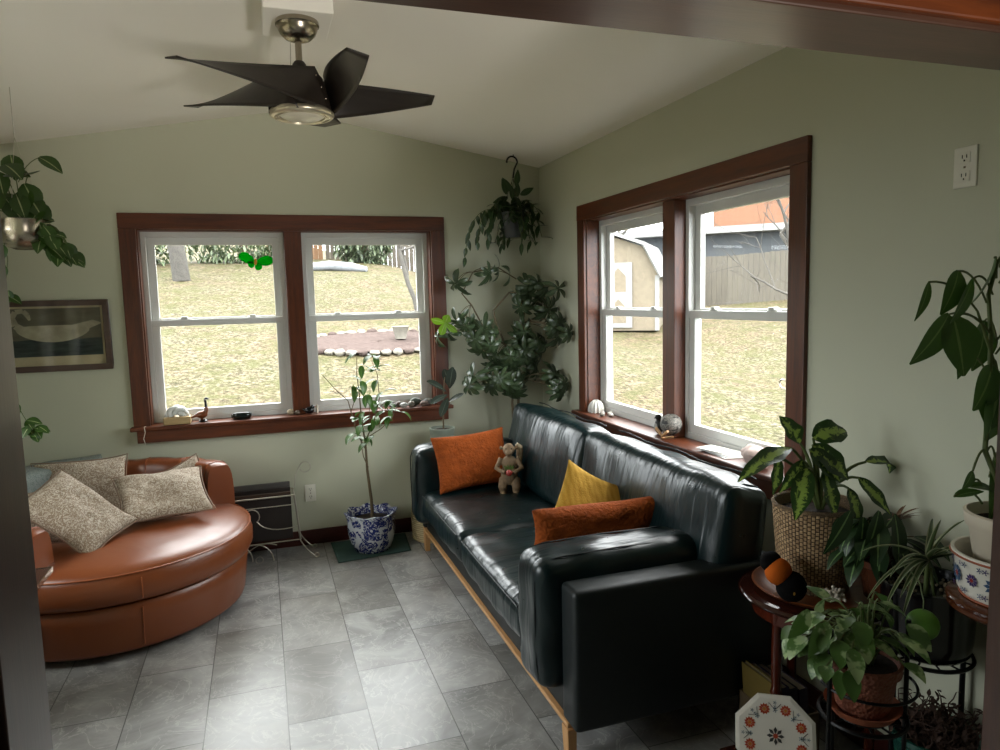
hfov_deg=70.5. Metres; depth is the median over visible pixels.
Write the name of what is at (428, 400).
stone
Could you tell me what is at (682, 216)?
window
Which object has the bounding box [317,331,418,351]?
garden bed
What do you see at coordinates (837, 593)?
coral
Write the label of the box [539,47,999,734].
wall
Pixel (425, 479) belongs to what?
cushion
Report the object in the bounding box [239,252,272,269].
suncatcher
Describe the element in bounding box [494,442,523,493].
teddy bear
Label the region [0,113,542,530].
wall
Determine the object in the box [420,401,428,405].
stone
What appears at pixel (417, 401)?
stone
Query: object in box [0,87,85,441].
pothos
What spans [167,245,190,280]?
bare tree
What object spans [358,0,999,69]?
ceiling beam
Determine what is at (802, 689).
book
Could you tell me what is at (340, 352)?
edging stone
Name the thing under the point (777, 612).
round table
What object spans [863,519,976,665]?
spider plant
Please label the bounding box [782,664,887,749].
baseboard
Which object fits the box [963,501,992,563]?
pot
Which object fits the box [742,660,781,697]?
book
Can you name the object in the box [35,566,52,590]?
side table
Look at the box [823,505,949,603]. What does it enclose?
plant
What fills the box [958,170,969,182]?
socket
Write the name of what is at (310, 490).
wall outlet
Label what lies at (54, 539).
throw pillow
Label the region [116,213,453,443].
window
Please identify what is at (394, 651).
floor
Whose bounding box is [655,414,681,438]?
ball
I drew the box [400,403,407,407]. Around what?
stone
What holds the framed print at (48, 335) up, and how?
attached to the wall at (261, 164)
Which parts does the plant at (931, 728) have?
pot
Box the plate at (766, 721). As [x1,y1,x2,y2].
[735,693,816,749]
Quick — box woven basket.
[411,499,432,542]
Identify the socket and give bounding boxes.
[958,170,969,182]
[959,151,970,163]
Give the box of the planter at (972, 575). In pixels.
[949,535,990,606]
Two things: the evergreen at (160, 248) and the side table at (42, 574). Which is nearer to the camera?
the side table at (42, 574)
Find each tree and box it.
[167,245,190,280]
[396,245,416,310]
[431,256,572,415]
[705,197,788,294]
[760,201,788,254]
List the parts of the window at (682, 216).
casing, frame, sash, sash, head casing, frame, sash, sash, casing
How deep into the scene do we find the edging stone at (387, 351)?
11.36 m
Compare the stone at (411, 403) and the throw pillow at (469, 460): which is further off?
the stone at (411, 403)
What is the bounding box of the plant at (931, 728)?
[888,687,982,749]
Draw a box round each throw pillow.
[28,468,139,552]
[28,492,64,543]
[30,453,127,510]
[111,466,215,522]
[163,453,199,471]
[430,427,505,494]
[532,496,654,544]
[555,460,619,506]
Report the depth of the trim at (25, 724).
0.84 m
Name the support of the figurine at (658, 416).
on the window at (682, 216)
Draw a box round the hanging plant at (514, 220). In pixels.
[463,155,552,267]
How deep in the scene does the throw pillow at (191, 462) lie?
4.20 m
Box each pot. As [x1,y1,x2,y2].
[1,217,49,249]
[344,503,397,553]
[391,326,408,338]
[833,647,903,720]
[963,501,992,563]
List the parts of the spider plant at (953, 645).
planter, stem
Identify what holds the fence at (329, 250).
on the lawn
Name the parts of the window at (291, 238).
casing, sash, frame, sash, head casing, sash, frame, sash, casing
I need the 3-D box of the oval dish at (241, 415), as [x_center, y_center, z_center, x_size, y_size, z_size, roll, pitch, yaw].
[-1.671,0.265,4.570,0.128,0.036,0.083,-3,7,-18]
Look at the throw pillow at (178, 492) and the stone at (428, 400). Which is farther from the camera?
the stone at (428, 400)
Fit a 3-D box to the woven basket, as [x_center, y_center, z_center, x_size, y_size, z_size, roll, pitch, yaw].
[-0.464,0.815,4.834,0.300,0.603,0.300,-3,7,-18]
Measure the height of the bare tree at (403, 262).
5.674 m
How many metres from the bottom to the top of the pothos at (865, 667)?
0.306 m
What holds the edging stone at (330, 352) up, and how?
on the lawn
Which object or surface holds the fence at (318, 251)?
on the lawn
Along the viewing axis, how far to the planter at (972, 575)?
1.80 m
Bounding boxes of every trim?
[0,217,52,749]
[261,0,333,40]
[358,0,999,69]
[814,0,999,25]
[981,393,999,749]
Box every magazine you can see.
[234,481,289,491]
[234,486,289,496]
[235,491,290,500]
[235,496,292,542]
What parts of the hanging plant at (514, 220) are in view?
pot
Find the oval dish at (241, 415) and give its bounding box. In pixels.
[231,412,251,419]
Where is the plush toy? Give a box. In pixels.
[760,551,806,601]
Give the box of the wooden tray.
[752,566,874,610]
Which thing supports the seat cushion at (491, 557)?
on the sofa at (631, 624)
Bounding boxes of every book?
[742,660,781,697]
[752,661,788,695]
[760,662,797,703]
[767,664,808,713]
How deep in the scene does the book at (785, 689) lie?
2.43 m
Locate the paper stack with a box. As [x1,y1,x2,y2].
[696,445,742,458]
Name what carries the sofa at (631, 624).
on the floor
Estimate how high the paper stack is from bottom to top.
0.016 m
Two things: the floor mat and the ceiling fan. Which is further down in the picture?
the floor mat
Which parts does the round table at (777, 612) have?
leg, leg, leg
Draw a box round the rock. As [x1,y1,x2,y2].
[740,444,767,466]
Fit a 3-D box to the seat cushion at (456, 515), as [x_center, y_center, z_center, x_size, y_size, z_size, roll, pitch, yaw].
[-0.012,0.818,4.068,0.732,0.226,0.890,-3,7,-18]
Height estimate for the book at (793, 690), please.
0.271 m
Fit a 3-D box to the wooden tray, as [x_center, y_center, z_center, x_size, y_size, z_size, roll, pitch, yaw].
[1.061,0.707,2.377,0.406,0.021,0.406,-3,7,-18]
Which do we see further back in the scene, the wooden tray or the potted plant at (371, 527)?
the potted plant at (371, 527)
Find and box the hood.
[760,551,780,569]
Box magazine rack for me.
[235,461,318,563]
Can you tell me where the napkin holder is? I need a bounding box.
[163,405,191,424]
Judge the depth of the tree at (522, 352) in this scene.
4.75 m
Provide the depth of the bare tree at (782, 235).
16.72 m
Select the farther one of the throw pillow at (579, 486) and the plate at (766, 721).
the throw pillow at (579, 486)
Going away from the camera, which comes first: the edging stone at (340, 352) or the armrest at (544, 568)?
the armrest at (544, 568)
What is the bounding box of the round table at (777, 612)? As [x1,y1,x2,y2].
[738,569,880,749]
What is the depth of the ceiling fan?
2.73 m
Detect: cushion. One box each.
[38,503,252,613]
[411,437,512,523]
[422,483,555,561]
[462,527,534,636]
[508,403,609,504]
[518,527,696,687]
[581,431,766,563]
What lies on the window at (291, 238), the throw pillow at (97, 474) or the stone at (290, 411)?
the stone at (290, 411)
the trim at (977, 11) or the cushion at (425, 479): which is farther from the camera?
the cushion at (425, 479)
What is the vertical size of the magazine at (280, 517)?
0.273 m
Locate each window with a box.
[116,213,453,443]
[571,135,811,499]
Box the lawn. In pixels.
[155,245,786,446]
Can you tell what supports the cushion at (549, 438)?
on the sofa at (631, 624)
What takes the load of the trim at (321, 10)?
attached to the ceiling
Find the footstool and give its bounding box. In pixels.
[719,744,736,749]
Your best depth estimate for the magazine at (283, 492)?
4.46 m
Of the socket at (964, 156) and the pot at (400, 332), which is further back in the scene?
the pot at (400, 332)
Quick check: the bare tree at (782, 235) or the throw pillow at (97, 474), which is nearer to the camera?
the throw pillow at (97, 474)
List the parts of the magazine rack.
wire frame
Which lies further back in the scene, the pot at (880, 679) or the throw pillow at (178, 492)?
the throw pillow at (178, 492)
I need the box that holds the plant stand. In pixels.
[816,593,976,749]
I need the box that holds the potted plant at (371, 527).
[322,352,410,553]
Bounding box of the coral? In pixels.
[824,585,846,601]
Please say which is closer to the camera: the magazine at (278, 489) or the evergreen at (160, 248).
the magazine at (278, 489)
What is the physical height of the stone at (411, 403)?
0.040 m
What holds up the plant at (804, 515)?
on the wooden tray
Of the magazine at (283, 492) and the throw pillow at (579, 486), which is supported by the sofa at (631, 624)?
the throw pillow at (579, 486)
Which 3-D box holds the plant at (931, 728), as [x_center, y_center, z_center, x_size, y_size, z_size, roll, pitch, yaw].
[1.275,1.050,2.043,0.292,0.237,0.316,0,6,10]
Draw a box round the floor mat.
[331,533,410,562]
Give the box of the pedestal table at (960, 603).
[945,580,987,624]
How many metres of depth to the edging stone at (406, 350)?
11.51 m
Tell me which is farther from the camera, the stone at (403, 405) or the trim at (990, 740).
the stone at (403, 405)
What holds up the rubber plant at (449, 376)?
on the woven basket
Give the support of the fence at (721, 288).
on the lawn
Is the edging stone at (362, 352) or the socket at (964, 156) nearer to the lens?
the socket at (964, 156)
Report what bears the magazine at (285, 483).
attached to the magazine rack
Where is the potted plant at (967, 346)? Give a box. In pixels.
[909,256,999,563]
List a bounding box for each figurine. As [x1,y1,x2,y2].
[191,397,208,421]
[303,405,315,413]
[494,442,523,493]
[654,414,662,432]
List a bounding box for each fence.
[267,245,322,259]
[325,245,415,271]
[705,250,787,305]
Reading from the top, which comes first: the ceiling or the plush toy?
the ceiling
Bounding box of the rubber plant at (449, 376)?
[427,367,463,437]
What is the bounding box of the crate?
[739,688,819,749]
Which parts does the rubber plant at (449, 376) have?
pot, stem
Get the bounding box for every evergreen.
[155,245,169,265]
[184,245,272,263]
[332,245,393,264]
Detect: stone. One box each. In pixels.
[287,409,293,414]
[318,347,325,354]
[324,349,334,355]
[334,349,345,355]
[345,350,356,355]
[357,350,367,355]
[366,328,376,331]
[370,350,379,355]
[381,349,391,354]
[393,348,402,354]
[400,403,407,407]
[404,348,413,353]
[408,401,414,406]
[409,397,420,405]
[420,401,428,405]
[423,398,431,404]
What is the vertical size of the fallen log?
0.349 m
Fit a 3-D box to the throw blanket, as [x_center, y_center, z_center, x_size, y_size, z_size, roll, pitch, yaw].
[-2.553,0.676,3.890,0.335,0.329,0.896,0,6,16]
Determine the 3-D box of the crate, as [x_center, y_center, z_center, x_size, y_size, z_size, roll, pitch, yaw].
[0.989,1.243,2.517,0.165,0.180,0.220,-3,7,-18]
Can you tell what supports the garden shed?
on the lawn
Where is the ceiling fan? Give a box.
[165,13,434,126]
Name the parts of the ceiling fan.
blade, blade, blade, blade, blade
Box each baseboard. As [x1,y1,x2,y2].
[248,517,411,551]
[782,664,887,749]
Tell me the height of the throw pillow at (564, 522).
0.316 m
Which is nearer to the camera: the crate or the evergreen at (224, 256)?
the crate
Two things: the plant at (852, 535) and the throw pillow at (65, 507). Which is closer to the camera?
the plant at (852, 535)
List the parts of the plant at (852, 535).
pot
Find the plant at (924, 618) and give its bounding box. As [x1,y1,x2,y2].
[905,570,939,639]
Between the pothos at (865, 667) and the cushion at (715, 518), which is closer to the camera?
the pothos at (865, 667)
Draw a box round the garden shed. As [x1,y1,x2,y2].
[612,232,662,330]
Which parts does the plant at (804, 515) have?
wicker pot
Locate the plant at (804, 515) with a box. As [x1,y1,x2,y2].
[737,416,895,596]
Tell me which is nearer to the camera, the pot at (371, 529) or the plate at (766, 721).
the plate at (766, 721)
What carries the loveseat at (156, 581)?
on the floor
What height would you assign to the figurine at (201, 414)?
0.153 m
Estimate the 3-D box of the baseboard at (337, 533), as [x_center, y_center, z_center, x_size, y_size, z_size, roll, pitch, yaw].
[-1.347,1.099,4.756,3.536,0.100,0.014,-3,7,-18]
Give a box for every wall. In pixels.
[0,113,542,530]
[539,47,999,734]
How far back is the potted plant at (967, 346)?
1.77 m
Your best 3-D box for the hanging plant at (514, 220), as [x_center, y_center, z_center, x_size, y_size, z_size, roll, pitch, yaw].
[0.062,-1.109,4.770,0.346,0.755,0.585,4,8,43]
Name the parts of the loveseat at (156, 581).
backrest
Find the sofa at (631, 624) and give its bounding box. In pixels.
[410,402,771,749]
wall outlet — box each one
[304,484,315,501]
[953,144,978,189]
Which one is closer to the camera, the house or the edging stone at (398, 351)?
the edging stone at (398, 351)
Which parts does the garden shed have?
door panel, door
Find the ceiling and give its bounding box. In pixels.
[0,0,784,167]
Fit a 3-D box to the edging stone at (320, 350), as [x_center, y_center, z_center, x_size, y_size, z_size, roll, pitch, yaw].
[-2.872,-0.384,11.329,0.198,0.118,0.128,-3,7,-18]
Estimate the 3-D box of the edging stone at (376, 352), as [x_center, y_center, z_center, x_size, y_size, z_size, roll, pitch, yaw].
[-2.012,-0.357,11.361,0.168,0.090,0.157,-3,7,-18]
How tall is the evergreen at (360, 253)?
3.288 m
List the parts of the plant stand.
rod, rod, rod, rod, rod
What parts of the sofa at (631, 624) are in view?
leg, oak rail, leg, panel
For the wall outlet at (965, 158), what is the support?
attached to the wall at (888, 220)
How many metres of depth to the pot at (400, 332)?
12.10 m
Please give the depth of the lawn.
12.52 m
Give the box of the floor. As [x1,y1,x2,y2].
[45,531,863,749]
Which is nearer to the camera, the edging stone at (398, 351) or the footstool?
the footstool
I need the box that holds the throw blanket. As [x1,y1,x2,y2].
[25,454,102,492]
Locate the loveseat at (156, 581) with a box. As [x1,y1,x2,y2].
[31,456,252,661]
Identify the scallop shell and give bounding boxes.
[588,400,604,412]
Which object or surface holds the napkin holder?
on the window at (291, 238)
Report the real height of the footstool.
0.163 m
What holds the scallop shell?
on the window at (682, 216)
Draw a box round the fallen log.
[313,261,367,271]
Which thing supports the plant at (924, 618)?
hanging from the spider plant at (953, 645)
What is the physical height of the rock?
0.097 m
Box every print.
[9,299,113,372]
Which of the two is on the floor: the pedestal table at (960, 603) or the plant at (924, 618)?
the pedestal table at (960, 603)
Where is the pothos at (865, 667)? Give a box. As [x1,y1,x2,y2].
[781,586,931,727]
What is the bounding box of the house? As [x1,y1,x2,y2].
[620,197,788,275]
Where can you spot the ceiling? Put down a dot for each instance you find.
(537, 92)
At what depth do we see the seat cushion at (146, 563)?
3.34 m
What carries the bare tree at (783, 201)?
on the lawn
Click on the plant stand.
(831, 723)
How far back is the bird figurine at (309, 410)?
4.67 m

